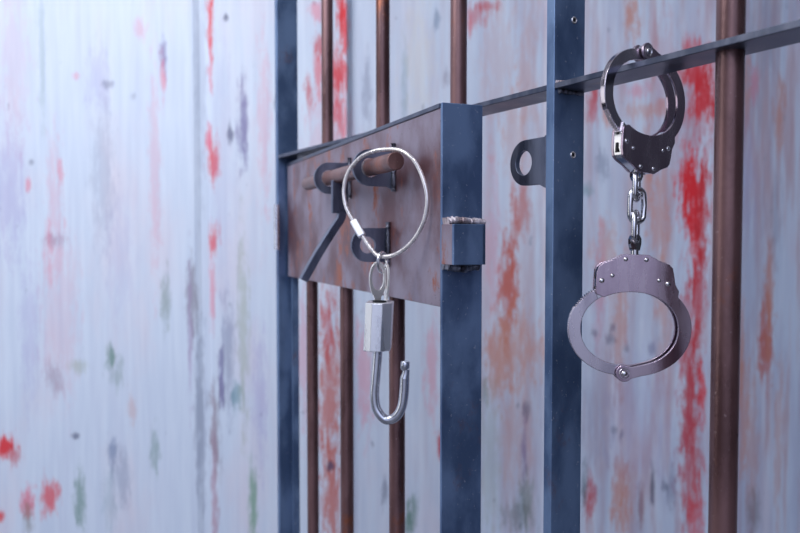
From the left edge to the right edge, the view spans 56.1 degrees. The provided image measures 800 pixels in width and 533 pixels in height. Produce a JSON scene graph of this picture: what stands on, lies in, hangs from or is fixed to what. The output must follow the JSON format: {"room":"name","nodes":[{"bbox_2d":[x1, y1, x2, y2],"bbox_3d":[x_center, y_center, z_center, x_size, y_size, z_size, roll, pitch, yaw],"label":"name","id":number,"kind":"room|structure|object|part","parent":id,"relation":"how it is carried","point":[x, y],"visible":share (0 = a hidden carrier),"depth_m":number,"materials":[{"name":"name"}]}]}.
{"room":"prison interior","nodes":[
{"label":"prison interior","id":0,"kind":"room"},
{"bbox_2d":[0,0,799,532],"bbox_3d":[-0.200,0.045,1.438,6.000,2.400,0.150,0,2,0],"label":"wall","id":1,"kind":"structure","parent":0,"point":[138,320],"depth_m":1.37,"materials":[{"name":"white paint"}]},
{"bbox_3d":[-0.200,1.326,0.000,6.000,0.050,3.100,0,2,0],"label":"floor","id":2,"kind":"structure","parent":0,"visible":0},
{"bbox_2d":[275,0,799,532],"bbox_3d":[0.078,0.218,0.594,0.032,2.120,0.893,-1,3,-30],"label":"cage","id":3,"kind":"object","parent":2,"relation":"on","point":[557,157],"visible":0.94,"depth_m":0.52,"materials":[{"name":"blue metal"}]},
{"bbox_3d":[-0.145,0.203,0.974,0.028,2.120,0.008,-1,3,-30],"label":"post","id":4,"kind":"part","parent":3,"relation":"part of","materials":[{"name":"blue metal"}]},
{"bbox_2d":[274,102,485,532],"bbox_3d":[-0.065,0.535,0.749,0.087,1.315,0.483,-1,2,-22],"label":"gate","id":5,"kind":"object","parent":3,"relation":"attached to","point":[442,268],"visible":0.92,"depth_m":0.60,"materials":[{"name":"metal"}]},
{"bbox_3d":[-0.070,-0.032,0.683,0.044,0.092,0.009,-1,2,-22],"label":"handle","id":6,"kind":"part","parent":5,"relation":"part of","materials":[{"name":"metal"}]},
{"bbox_3d":[-0.056,-0.049,0.743,0.003,0.140,0.460,-1,2,-22],"label":"lock plate","id":7,"kind":"part","parent":5,"relation":"part of","materials":[{"name":"brown metal"}]},
{"bbox_2d":[342,147,428,273],"bbox_3d":[-0.011,-0.042,0.563,0.079,0.095,0.012,1,2,28],"label":"ring","id":8,"kind":"object","parent":5,"relation":"hanging from","point":[357,227],"visible":1,"depth_m":0.56,"materials":[{"name":"metal"}]},
{"bbox_2d":[363,300,409,424],"bbox_3d":[-0.010,0.071,0.564,0.035,0.092,0.030,0,2,0],"label":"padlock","id":9,"kind":"object","parent":8,"relation":"hanging from","point":[378,324],"visible":1,"depth_m":0.55,"materials":[{"name":"metal"}]},
{"bbox_2d":[369,262,386,299],"bbox_3d":[-0.017,0.016,0.563,0.014,0.040,0.002,-1,2,-22],"label":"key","id":10,"kind":"object","parent":9,"relation":"on","point":[377,294],"visible":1,"depth_m":0.56,"materials":[{"name":"silver metal"}]},
{"bbox_2d":[384,263,389,300],"bbox_3d":[-0.010,0.012,0.567,0.002,0.029,0.011,-1,2,-22],"label":"key","id":11,"kind":"object","parent":8,"relation":"hanging from","point":[386,291],"visible":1,"depth_m":0.56,"materials":[{"name":"silver metal"}]},
{"bbox_3d":[-0.015,-0.131,0.740,0.279,0.004,0.449,0,2,0],"label":"cross rail","id":12,"kind":"part","parent":3,"relation":"part of","materials":[{"name":"metal"}]},
{"bbox_3d":[0.115,0.220,0.532,0.028,2.120,0.008,-1,3,-30],"label":"post","id":13,"kind":"part","parent":3,"relation":"part of","materials":[{"name":"blue metal"}]},
{"bbox_2d":[567,43,690,381],"bbox_3d":[0.146,-0.033,0.463,0.080,0.208,0.030,-1,2,-17],"label":"handcuffs","id":14,"kind":"object","parent":3,"relation":"hanging from","point":[639,154],"visible":0.99,"depth_m":0.46,"materials":[{"name":"silver metal"}]},
{"bbox_3d":[0.124,0.040,0.467,0.039,0.060,0.004,0,2,2],"label":"swing arm","id":15,"kind":"part","parent":14,"relation":"part of","materials":[{"name":"silver metal"}]},
{"bbox_3d":[0.136,-0.105,0.451,0.041,0.059,0.004,-2,3,-35],"label":"swing arm","id":16,"kind":"part","parent":14,"relation":"part of","materials":[{"name":"silver metal"}]},
{"bbox_3d":[0.150,0.032,0.469,0.059,0.079,0.002,0,2,2],"label":"plate","id":17,"kind":"part","parent":14,"relation":"part of","materials":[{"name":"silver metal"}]},
{"bbox_3d":[0.150,0.032,0.462,0.059,0.079,0.002,0,2,2],"label":"plate","id":18,"kind":"part","parent":14,"relation":"part of","materials":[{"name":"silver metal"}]},
{"bbox_3d":[0.153,-0.097,0.468,0.061,0.079,0.002,-2,3,-35],"label":"plate","id":19,"kind":"part","parent":14,"relation":"part of","materials":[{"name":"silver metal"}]},
{"bbox_3d":[0.157,-0.097,0.462,0.061,0.079,0.002,-2,3,-35],"label":"plate","id":20,"kind":"part","parent":14,"relation":"part of","materials":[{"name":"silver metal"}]},
{"bbox_3d":[0.208,-0.117,0.360,0.028,0.004,0.361,-1,3,-30],"label":"cross rail","id":21,"kind":"part","parent":3,"relation":"part of","materials":[{"name":"metal"}]}
]}

